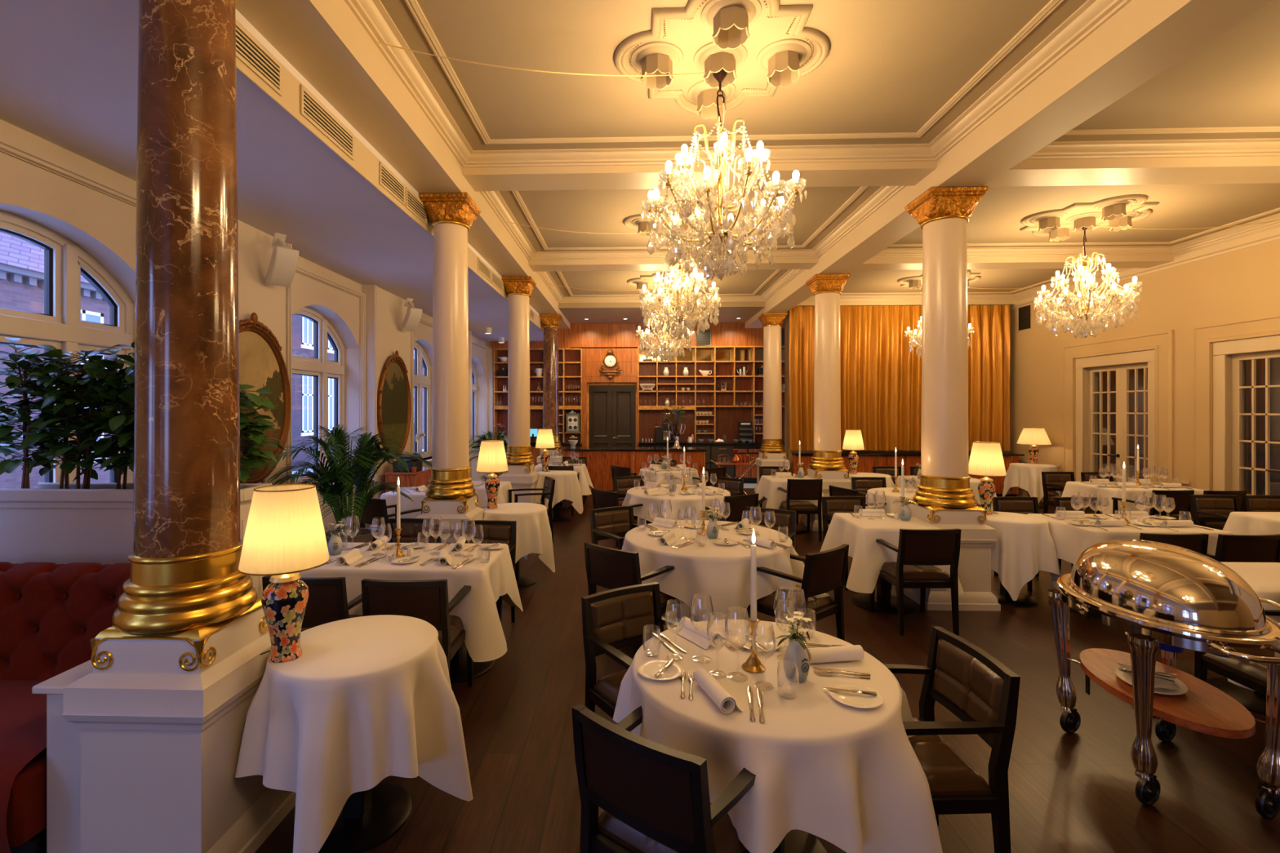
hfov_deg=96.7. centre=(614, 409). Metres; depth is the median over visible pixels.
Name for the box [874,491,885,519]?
wine glass
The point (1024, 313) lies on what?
air vent
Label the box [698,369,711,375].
gravy boat
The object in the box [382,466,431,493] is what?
sideboard
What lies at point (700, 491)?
napkin
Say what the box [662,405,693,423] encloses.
bouquet
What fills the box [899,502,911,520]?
bud vase
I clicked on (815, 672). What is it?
fork
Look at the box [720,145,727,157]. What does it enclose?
socket
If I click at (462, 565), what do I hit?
table knife
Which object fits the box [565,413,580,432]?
fridge
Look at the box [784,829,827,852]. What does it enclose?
dining table
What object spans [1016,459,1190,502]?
trim
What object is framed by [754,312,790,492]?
column
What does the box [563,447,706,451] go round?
countertop
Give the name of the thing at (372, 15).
trim
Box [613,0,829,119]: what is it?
ceiling rose
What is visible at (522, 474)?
column
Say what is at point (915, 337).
chandelier
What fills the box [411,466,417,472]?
tea light glass
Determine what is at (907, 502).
flower sprig
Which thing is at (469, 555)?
wine glass
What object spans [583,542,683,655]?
dining chair
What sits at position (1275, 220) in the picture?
cable
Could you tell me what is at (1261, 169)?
beam
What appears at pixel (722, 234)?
chandelier
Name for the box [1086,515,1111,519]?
bread plate
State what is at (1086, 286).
chandelier
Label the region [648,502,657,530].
wine glass
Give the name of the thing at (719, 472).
dining chair
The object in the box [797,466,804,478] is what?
bud vase
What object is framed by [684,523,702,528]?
bread plate
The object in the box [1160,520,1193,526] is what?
napkin
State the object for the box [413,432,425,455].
orchid
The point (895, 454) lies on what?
candle
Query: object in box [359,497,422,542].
dining chair
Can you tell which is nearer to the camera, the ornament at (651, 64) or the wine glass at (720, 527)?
the ornament at (651, 64)
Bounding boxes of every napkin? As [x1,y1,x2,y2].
[336,548,363,564]
[366,535,388,550]
[414,484,426,492]
[438,549,453,565]
[449,536,466,551]
[644,481,660,488]
[644,488,660,495]
[648,463,661,467]
[650,466,660,471]
[651,517,677,528]
[658,531,677,545]
[675,617,721,649]
[679,466,692,471]
[693,667,742,714]
[695,482,706,488]
[697,488,715,495]
[733,518,749,528]
[746,535,777,548]
[805,644,864,663]
[1055,510,1086,518]
[1088,479,1110,483]
[1094,519,1126,526]
[1114,482,1137,487]
[1117,662,1183,692]
[1118,511,1150,518]
[1129,479,1151,484]
[1158,483,1182,487]
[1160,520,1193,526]
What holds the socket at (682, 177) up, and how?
attached to the chandelier at (722, 234)
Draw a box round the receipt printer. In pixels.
[392,454,422,471]
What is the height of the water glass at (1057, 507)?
0.112 m
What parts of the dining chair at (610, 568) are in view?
leg, rail, rail, panel, leg, seat, armrest, seat frame, leg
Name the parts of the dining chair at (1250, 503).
leg, rail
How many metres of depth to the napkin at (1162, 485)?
7.21 m
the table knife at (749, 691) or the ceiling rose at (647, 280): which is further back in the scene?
the ceiling rose at (647, 280)
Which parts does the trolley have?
fluted post, fluted post, fluted post, domed lid, push handle, fluted post, lid handle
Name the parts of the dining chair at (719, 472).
leg, panel, rail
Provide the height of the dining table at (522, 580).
0.748 m
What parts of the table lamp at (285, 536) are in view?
lamp shade, trim, trim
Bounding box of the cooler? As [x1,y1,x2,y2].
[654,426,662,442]
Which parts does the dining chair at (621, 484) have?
leg, armrest, rail, backrest, rail, leg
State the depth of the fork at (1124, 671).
2.72 m
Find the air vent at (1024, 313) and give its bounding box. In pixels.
[1017,304,1031,332]
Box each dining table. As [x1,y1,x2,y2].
[318,781,412,852]
[449,644,494,684]
[515,560,536,588]
[547,502,570,522]
[560,501,571,510]
[688,617,697,622]
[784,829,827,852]
[795,525,807,533]
[851,576,917,614]
[991,580,1037,606]
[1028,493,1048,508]
[1048,600,1082,614]
[1206,677,1266,715]
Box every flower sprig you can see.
[324,520,346,537]
[663,474,680,479]
[702,506,724,522]
[775,611,812,650]
[792,462,808,468]
[893,497,919,506]
[899,475,919,484]
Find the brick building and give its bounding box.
[422,364,423,448]
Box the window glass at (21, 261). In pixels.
[0,231,109,488]
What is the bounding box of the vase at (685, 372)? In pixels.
[682,367,688,375]
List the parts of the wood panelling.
clock panel, panel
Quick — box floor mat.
[708,483,756,488]
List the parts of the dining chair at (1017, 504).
leg, rail, backrest, leg, leg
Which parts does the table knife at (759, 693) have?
blade, handle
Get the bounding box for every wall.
[0,119,136,483]
[0,482,271,599]
[31,660,93,852]
[237,219,492,528]
[292,256,365,532]
[413,312,432,466]
[471,335,488,481]
[791,453,1024,497]
[1008,239,1279,497]
[1097,357,1279,495]
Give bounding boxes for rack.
[737,421,752,442]
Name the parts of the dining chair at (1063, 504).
leg, rail, backrest, leg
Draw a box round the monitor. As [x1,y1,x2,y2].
[529,428,538,442]
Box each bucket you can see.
[533,368,542,376]
[718,382,728,391]
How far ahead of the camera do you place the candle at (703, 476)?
4.53 m
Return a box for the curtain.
[789,304,1009,451]
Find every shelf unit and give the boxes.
[493,348,582,443]
[637,346,784,441]
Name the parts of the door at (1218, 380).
frame, handle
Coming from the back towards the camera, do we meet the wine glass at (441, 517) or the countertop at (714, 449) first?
the countertop at (714, 449)
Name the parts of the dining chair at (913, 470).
leg, backrest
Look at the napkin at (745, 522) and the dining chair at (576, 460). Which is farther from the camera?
the dining chair at (576, 460)
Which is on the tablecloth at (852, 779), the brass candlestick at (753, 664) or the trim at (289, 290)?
the brass candlestick at (753, 664)
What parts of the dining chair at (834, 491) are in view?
leg, rail, panel, leg, armrest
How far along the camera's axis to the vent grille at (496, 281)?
8.01 m
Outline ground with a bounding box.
[292,448,423,474]
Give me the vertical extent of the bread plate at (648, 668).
0.017 m
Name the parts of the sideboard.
door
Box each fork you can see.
[419,556,435,565]
[680,670,686,698]
[688,673,694,700]
[721,635,747,650]
[721,640,738,651]
[813,666,870,675]
[813,671,870,678]
[1118,668,1174,681]
[1123,669,1177,678]
[1155,672,1177,675]
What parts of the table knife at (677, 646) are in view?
handle, blade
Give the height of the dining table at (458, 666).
0.748 m
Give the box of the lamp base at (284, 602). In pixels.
[261,578,308,662]
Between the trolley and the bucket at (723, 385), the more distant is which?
the bucket at (723, 385)
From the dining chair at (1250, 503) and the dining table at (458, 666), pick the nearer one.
the dining table at (458, 666)
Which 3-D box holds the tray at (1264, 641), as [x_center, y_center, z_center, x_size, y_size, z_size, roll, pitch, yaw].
[2.634,0.963,2.763,0.706,0.085,0.976,0,0,11]
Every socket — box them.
[654,200,659,212]
[665,173,671,186]
[680,174,686,185]
[681,156,687,168]
[703,179,711,192]
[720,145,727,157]
[745,161,751,174]
[758,153,763,164]
[772,184,779,196]
[792,182,799,195]
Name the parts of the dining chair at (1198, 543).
leg, panel, rail, leg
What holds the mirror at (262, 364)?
attached to the wall at (268, 301)
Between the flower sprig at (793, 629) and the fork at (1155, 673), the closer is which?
the flower sprig at (793, 629)
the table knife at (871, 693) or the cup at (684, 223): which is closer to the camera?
the table knife at (871, 693)
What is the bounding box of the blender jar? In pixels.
[689,433,693,441]
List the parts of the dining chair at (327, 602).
leg, rail, rail, panel, seat, leg, armrest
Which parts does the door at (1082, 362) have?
handle, frame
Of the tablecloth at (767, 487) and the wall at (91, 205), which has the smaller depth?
the wall at (91, 205)
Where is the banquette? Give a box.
[0,561,130,852]
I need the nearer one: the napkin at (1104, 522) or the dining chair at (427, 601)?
the dining chair at (427, 601)
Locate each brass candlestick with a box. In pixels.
[391,528,405,557]
[680,475,687,490]
[697,511,707,535]
[742,617,765,673]
[892,475,899,492]
[1120,501,1130,524]
[1135,471,1141,485]
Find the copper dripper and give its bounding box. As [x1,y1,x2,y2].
[731,448,742,463]
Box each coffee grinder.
[498,367,507,376]
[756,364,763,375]
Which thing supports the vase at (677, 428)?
on the countertop at (600, 460)
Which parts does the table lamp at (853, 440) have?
lamp shade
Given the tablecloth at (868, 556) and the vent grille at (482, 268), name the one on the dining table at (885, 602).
the tablecloth at (868, 556)
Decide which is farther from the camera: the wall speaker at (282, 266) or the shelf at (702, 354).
the shelf at (702, 354)
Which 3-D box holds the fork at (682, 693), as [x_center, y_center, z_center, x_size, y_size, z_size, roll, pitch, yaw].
[0.245,0.990,2.055,0.024,0.009,0.200,0,0,7]
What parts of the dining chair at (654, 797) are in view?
leg, armrest, rail, panel, rail, seat frame, seat, backrest, leg, armrest, leg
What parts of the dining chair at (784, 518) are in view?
leg, rail, backrest, armrest, leg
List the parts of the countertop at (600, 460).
panel, panel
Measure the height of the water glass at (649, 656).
0.112 m
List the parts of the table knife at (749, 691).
blade, handle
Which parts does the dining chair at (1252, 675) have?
leg, seat, seat frame, armrest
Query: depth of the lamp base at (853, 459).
8.77 m
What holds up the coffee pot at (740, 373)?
on the shelf unit at (723, 362)
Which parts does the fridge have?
glass door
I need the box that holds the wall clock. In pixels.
[599,348,621,379]
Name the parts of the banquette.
seat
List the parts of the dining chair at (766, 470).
leg, backrest, rail, leg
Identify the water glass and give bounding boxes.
[384,542,396,561]
[417,532,427,549]
[478,543,490,563]
[637,515,646,530]
[642,626,660,657]
[696,533,706,546]
[777,526,787,542]
[777,662,799,700]
[798,609,816,639]
[853,506,862,518]
[1055,506,1066,519]
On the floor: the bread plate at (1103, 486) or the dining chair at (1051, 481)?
the dining chair at (1051, 481)
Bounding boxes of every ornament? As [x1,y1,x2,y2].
[640,53,673,88]
[642,351,655,360]
[696,88,726,119]
[703,51,737,88]
[711,5,749,48]
[766,49,800,87]
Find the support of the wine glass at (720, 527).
on the tablecloth at (722, 573)
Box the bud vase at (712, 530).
[706,517,718,538]
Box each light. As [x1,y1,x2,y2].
[484,327,491,333]
[497,337,504,342]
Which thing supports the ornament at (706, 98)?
on the ceiling rose at (762, 46)
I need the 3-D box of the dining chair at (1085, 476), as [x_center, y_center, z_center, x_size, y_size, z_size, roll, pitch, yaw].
[7.134,1.337,8.165,0.502,0.826,0.568,0,0,-3]
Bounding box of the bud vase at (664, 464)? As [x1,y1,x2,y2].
[661,459,666,469]
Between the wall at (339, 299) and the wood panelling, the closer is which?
the wall at (339, 299)
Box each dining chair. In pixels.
[262,575,363,631]
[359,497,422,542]
[360,578,472,687]
[386,518,441,542]
[460,520,516,626]
[508,475,555,542]
[547,466,579,516]
[563,457,586,503]
[571,703,784,852]
[581,582,679,719]
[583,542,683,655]
[590,505,642,550]
[591,488,652,547]
[611,465,636,492]
[613,475,644,506]
[651,460,676,466]
[692,466,726,486]
[705,493,758,522]
[711,476,743,522]
[743,543,848,640]
[745,506,795,620]
[759,466,798,524]
[777,479,822,541]
[821,496,891,590]
[828,484,886,506]
[851,476,886,496]
[869,528,960,635]
[872,466,901,484]
[883,626,1020,852]
[910,466,920,475]
[992,496,1073,591]
[1041,471,1075,513]
[1053,497,1102,569]
[1080,471,1113,481]
[1086,533,1208,618]
[1111,489,1194,519]
[1160,490,1246,528]
[1189,494,1240,530]
[1194,609,1279,732]
[1206,533,1279,563]
[1241,495,1279,511]
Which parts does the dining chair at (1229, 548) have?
armrest, leg, panel, rail, leg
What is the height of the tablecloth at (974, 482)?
0.508 m
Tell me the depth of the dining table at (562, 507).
10.06 m
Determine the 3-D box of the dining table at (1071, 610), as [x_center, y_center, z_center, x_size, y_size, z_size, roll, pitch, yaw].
[4.481,1.376,5.033,1.134,0.748,0.788,0,0,2]
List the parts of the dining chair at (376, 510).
leg, panel, rail, rail, seat frame, seat, leg, armrest, armrest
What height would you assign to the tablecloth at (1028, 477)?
0.648 m
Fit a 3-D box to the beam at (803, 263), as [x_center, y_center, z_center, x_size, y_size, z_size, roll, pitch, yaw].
[0.847,-2.220,8.546,4.240,0.160,0.390,0,0,2]
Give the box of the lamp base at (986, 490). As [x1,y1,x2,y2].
[977,481,995,515]
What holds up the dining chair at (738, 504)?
on the floor
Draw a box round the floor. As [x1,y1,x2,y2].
[254,488,1279,852]
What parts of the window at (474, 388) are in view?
sash, frame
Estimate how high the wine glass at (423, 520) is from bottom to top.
0.225 m
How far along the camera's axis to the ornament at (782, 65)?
3.64 m
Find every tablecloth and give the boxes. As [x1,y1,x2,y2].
[235,614,472,852]
[299,542,523,662]
[369,487,427,528]
[472,480,514,507]
[482,502,555,572]
[534,463,593,495]
[534,470,583,514]
[613,619,942,852]
[621,520,804,622]
[622,484,730,523]
[638,467,700,485]
[755,475,823,516]
[819,512,963,595]
[848,472,894,487]
[865,487,917,513]
[896,475,996,511]
[986,511,1061,600]
[1002,462,1060,503]
[1027,513,1233,564]
[1061,481,1207,515]
[1124,562,1279,691]
[1222,511,1279,534]
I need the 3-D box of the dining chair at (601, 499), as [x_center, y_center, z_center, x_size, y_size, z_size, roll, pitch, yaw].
[0.073,1.337,6.657,0.568,0.826,0.502,0,0,-37]
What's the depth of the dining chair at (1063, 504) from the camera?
5.96 m
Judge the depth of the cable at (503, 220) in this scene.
6.76 m
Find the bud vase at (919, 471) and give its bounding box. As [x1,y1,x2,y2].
[916,468,920,479]
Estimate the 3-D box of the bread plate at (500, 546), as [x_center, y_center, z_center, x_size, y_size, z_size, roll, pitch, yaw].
[-0.864,0.987,4.081,0.172,0.017,0.172,0,0,2]
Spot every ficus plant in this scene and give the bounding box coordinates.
[0,337,71,488]
[0,348,111,488]
[26,344,134,488]
[55,348,134,488]
[84,341,134,471]
[124,386,134,462]
[239,384,284,482]
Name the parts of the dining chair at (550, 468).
panel, rail, leg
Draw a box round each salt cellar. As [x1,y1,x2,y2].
[407,548,413,556]
[893,513,899,519]
[1137,517,1144,522]
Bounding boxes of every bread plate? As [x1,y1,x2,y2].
[391,556,419,564]
[401,542,426,548]
[482,543,506,550]
[637,659,683,680]
[647,530,668,536]
[678,491,693,494]
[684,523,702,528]
[713,539,737,546]
[737,529,759,535]
[737,635,779,651]
[828,683,883,708]
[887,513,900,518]
[1067,520,1093,526]
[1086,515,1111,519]
[1096,484,1113,487]
[1132,521,1159,526]
[1140,484,1158,488]
[1150,515,1175,519]
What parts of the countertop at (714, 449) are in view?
door, door, door, door, door, drawer, cupboard door, drawer, cupboard door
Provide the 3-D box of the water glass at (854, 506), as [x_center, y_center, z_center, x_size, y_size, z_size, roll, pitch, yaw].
[2.236,0.940,5.228,0.073,0.112,0.072,0,0,2]
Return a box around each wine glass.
[339,518,352,550]
[345,515,359,552]
[370,518,386,555]
[378,524,391,558]
[422,520,434,551]
[428,516,443,554]
[453,522,465,555]
[461,519,475,556]
[471,524,484,559]
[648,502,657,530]
[660,501,671,531]
[664,601,685,657]
[677,509,688,538]
[684,506,696,540]
[689,595,713,661]
[706,613,728,675]
[713,498,724,528]
[720,503,730,530]
[724,608,750,677]
[751,622,775,688]
[764,511,775,541]
[773,587,797,648]
[774,600,796,656]
[786,588,806,641]
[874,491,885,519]
[1071,495,1084,520]
[1077,492,1090,520]
[1088,493,1102,523]
[1142,492,1156,520]
[1152,494,1167,524]
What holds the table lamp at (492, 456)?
on the tablecloth at (533, 532)
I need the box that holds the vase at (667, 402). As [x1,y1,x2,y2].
[664,398,669,405]
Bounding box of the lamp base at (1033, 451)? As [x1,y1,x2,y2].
[1028,446,1039,463]
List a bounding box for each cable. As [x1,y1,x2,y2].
[377,41,712,76]
[502,220,662,233]
[546,283,659,290]
[967,280,1082,288]
[1090,220,1279,229]
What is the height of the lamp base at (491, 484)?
0.312 m
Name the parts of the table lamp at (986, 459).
trim, lamp shade, trim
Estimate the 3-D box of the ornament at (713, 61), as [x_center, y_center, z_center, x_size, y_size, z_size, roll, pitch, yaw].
[0.684,-2.212,3.699,0.201,0.137,0.201,0,0,-21]
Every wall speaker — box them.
[265,232,299,287]
[400,297,422,331]
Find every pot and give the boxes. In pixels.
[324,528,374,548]
[736,366,742,375]
[739,453,752,463]
[740,364,748,375]
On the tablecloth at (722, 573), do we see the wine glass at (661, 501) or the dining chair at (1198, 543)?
the wine glass at (661, 501)
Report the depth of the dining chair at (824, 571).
3.79 m
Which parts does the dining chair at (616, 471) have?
leg, rail, panel, leg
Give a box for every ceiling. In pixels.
[0,0,543,341]
[380,0,1279,297]
[558,301,765,324]
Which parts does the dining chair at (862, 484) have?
leg, armrest, rail, backrest, leg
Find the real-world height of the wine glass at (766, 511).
0.225 m
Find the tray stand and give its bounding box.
[710,459,758,494]
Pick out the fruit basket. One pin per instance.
(642, 385)
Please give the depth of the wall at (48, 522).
3.09 m
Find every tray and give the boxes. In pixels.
[715,462,753,465]
[739,427,752,430]
[739,433,752,435]
[1056,573,1279,657]
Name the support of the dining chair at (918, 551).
on the floor
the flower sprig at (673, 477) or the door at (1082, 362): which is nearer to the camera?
the flower sprig at (673, 477)
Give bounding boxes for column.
[62,0,295,852]
[414,191,484,543]
[497,275,538,502]
[537,314,564,464]
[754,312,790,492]
[800,273,851,531]
[894,186,1000,611]
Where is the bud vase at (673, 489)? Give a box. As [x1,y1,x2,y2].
[668,478,676,491]
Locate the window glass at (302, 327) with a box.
[292,315,333,471]
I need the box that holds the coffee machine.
[662,413,679,443]
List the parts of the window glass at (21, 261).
pane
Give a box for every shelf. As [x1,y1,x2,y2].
[639,348,784,360]
[1080,648,1255,738]
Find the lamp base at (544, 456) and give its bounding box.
[540,452,550,471]
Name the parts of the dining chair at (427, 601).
leg, rail, panel, rail, leg, seat, seat frame, armrest, leg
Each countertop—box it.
[494,440,784,483]
[529,440,784,444]
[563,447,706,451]
[563,447,706,493]
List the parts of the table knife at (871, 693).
blade, handle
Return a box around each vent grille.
[235,20,282,96]
[300,84,354,159]
[379,161,405,205]
[405,186,426,224]
[477,257,491,282]
[490,270,502,292]
[529,307,534,320]
[696,328,711,346]
[781,328,784,346]
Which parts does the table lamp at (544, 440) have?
lamp shade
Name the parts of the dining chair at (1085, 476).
leg, backrest, rail, leg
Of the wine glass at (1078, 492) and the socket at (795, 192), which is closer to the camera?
the socket at (795, 192)
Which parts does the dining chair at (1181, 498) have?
leg, armrest, leg, rail, panel, rail, leg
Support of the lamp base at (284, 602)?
attached to the table lamp at (285, 536)
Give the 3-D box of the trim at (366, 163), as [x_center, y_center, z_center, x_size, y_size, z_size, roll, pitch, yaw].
[-1.786,-1.792,4.862,0.015,0.235,18.800,0,0,2]
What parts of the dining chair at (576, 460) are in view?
rail, backrest, leg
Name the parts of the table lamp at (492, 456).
lamp shade, trim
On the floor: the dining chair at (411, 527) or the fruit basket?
the dining chair at (411, 527)
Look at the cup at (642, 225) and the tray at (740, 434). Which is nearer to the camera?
the cup at (642, 225)
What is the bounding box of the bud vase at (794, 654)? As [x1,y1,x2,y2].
[782,635,809,683]
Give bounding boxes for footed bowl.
[568,440,577,448]
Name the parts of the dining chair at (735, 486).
leg, rail, backrest, armrest, leg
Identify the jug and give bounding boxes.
[687,436,692,442]
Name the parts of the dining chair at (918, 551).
leg, armrest, leg, seat frame, seat, leg, rail, panel, rail, leg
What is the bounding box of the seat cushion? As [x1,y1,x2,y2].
[0,679,46,852]
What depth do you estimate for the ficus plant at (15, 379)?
3.18 m
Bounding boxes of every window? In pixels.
[0,209,133,483]
[292,306,354,491]
[413,341,431,463]
[471,362,479,451]
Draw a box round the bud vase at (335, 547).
[327,532,342,555]
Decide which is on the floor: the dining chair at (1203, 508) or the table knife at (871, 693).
the dining chair at (1203, 508)
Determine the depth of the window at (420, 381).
10.30 m
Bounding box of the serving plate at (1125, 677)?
[1115,666,1187,695]
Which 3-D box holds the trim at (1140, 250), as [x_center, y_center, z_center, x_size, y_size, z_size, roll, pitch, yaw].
[5.607,-2.253,6.766,4.605,0.096,2.850,0,0,2]
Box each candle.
[396,477,400,528]
[666,438,668,457]
[683,448,684,475]
[702,468,705,511]
[750,528,756,621]
[799,440,800,464]
[894,447,897,476]
[901,459,904,497]
[1122,462,1125,502]
[1136,445,1139,471]
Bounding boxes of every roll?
[675,464,685,467]
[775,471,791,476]
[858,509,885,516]
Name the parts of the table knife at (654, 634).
handle, blade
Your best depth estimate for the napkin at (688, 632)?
2.44 m
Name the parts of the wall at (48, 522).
panel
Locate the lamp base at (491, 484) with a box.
[484,477,499,509]
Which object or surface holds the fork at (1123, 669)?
on the napkin at (1158, 683)
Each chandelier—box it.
[635,288,694,362]
[639,231,720,339]
[640,68,807,280]
[904,316,974,358]
[1033,226,1142,337]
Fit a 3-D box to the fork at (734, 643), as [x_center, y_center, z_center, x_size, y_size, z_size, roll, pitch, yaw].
[0.492,0.990,2.427,0.024,0.009,0.200,0,0,-27]
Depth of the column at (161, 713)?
2.11 m
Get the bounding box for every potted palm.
[266,424,431,548]
[468,430,507,481]
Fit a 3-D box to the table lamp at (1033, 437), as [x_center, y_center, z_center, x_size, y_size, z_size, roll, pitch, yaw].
[7.694,0.663,10.448,0.530,0.662,0.530,0,0,2]
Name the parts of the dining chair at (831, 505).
leg, armrest, rail, backrest, leg, leg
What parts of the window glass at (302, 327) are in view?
pane, pane, pane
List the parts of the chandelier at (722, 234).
bulb, bulb, bulb, arm, bulb, arm, arm, arm, bulb, arm, arm, bulb, arm, stem, arm, bulb, bulb, arm, arm, arm, arm, bulb, arm, arm, bulb, bulb, arm, bulb, bulb, bulb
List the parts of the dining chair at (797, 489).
armrest, leg, seat frame, seat, rail, panel, rail, leg, leg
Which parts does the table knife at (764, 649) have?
blade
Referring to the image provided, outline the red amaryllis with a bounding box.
[493,423,505,434]
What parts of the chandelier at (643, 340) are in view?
stem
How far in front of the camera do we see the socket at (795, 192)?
3.53 m
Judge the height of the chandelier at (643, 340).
1.420 m
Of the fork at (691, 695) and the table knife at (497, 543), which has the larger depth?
the table knife at (497, 543)
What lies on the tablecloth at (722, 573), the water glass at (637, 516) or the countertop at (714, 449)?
the water glass at (637, 516)
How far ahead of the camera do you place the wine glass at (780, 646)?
2.35 m
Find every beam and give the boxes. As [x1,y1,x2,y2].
[235,0,569,328]
[462,160,936,191]
[528,257,817,271]
[744,0,1273,328]
[852,255,1173,270]
[983,155,1279,186]
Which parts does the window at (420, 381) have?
sill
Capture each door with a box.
[586,382,636,447]
[1062,329,1173,483]
[1192,313,1279,495]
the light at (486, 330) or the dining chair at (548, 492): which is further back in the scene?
the light at (486, 330)
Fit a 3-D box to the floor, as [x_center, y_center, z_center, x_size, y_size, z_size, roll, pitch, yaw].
[2.264,1.800,4.877,12.600,0.100,19.100,0,0,2]
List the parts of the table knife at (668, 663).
handle, blade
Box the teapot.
[497,356,507,361]
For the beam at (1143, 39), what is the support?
attached to the ceiling at (889, 65)
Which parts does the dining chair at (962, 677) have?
armrest, leg, seat, armrest, rail, seat frame, backrest, rail, leg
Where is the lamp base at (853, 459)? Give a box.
[848,453,858,474]
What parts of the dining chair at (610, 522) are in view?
leg, armrest, rail, rail, backrest, leg, leg, armrest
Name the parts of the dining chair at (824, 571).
leg, armrest, seat frame, seat, armrest, leg, rail, panel, rail, leg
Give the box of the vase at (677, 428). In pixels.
[667,422,685,448]
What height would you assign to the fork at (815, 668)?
0.009 m
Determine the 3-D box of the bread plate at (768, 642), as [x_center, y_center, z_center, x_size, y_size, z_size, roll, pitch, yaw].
[0.603,0.987,2.391,0.172,0.017,0.172,0,0,2]
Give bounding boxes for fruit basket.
[640,383,655,391]
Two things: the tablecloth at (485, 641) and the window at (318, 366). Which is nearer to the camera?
the tablecloth at (485, 641)
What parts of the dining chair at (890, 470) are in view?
leg, backrest, rail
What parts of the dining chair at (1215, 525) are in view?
seat, leg, seat frame, panel, rail, leg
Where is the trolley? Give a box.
[1047,539,1279,819]
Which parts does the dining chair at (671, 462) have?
rail, backrest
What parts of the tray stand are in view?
leg, leg, leg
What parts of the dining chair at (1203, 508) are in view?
leg, armrest, rail, rail, backrest, leg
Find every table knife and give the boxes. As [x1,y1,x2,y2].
[351,541,371,548]
[354,556,377,567]
[358,557,381,567]
[397,555,419,562]
[432,542,448,550]
[437,542,451,550]
[452,558,469,568]
[454,559,474,568]
[484,542,499,548]
[651,632,677,653]
[654,657,675,677]
[657,631,687,653]
[671,542,688,547]
[675,542,693,548]
[745,635,768,652]
[746,685,755,721]
[756,687,764,723]
[774,542,790,548]
[804,643,841,646]
[823,687,876,695]
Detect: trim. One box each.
[235,18,543,331]
[286,243,493,498]
[344,0,1131,168]
[479,186,905,260]
[537,269,804,302]
[796,299,1017,306]
[804,267,1126,301]
[871,207,1279,257]
[1009,214,1279,310]
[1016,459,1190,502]
[1024,126,1279,159]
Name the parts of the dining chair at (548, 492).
leg, leg, armrest, armrest, leg, backrest, rail, leg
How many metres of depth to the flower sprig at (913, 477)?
6.84 m
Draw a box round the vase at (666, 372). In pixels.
[663,367,669,375]
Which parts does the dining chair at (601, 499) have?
leg, rail, panel, leg, armrest, seat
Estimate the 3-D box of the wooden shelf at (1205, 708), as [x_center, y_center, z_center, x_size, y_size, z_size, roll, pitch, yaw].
[2.634,1.347,2.763,0.490,0.035,0.820,0,0,11]
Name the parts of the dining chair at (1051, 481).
leg, seat frame, seat, armrest, rail, rail, backrest, leg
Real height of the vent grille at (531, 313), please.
0.170 m
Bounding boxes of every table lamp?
[237,483,330,662]
[475,440,508,509]
[535,428,555,471]
[842,429,864,474]
[968,441,1006,515]
[1016,427,1051,463]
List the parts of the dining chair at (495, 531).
leg, rail, backrest, leg, armrest, leg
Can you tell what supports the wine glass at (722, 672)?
on the tablecloth at (852, 779)
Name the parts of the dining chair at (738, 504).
armrest, leg, rail, panel, rail, leg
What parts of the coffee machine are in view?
panel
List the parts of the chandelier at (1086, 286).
bulb, bulb, arm, arm, arm, bulb, arm, arm, bulb, arm, stem, arm, bulb, arm, arm, arm, bulb, arm, arm, bulb, bulb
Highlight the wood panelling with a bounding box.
[491,320,784,447]
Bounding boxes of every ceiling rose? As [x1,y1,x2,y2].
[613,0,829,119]
[623,200,737,245]
[626,271,704,295]
[897,270,981,293]
[1019,194,1159,241]
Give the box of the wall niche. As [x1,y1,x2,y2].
[784,310,1008,475]
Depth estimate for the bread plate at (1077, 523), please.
4.92 m
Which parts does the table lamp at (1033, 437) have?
lamp shade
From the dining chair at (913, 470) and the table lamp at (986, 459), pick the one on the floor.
the dining chair at (913, 470)
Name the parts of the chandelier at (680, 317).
arm, arm, arm, arm, arm, bulb, bulb, arm, stem, arm, arm, bulb, arm, arm, arm, bulb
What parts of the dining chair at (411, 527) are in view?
leg, backrest, rail, leg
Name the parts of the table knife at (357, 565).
handle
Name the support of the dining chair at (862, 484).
on the floor
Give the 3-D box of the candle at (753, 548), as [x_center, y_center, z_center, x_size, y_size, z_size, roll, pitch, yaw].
[0.534,0.635,2.188,0.025,0.358,0.025,0,0,2]
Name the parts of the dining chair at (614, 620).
leg, seat frame, armrest, seat, rail, backrest, rail, leg, armrest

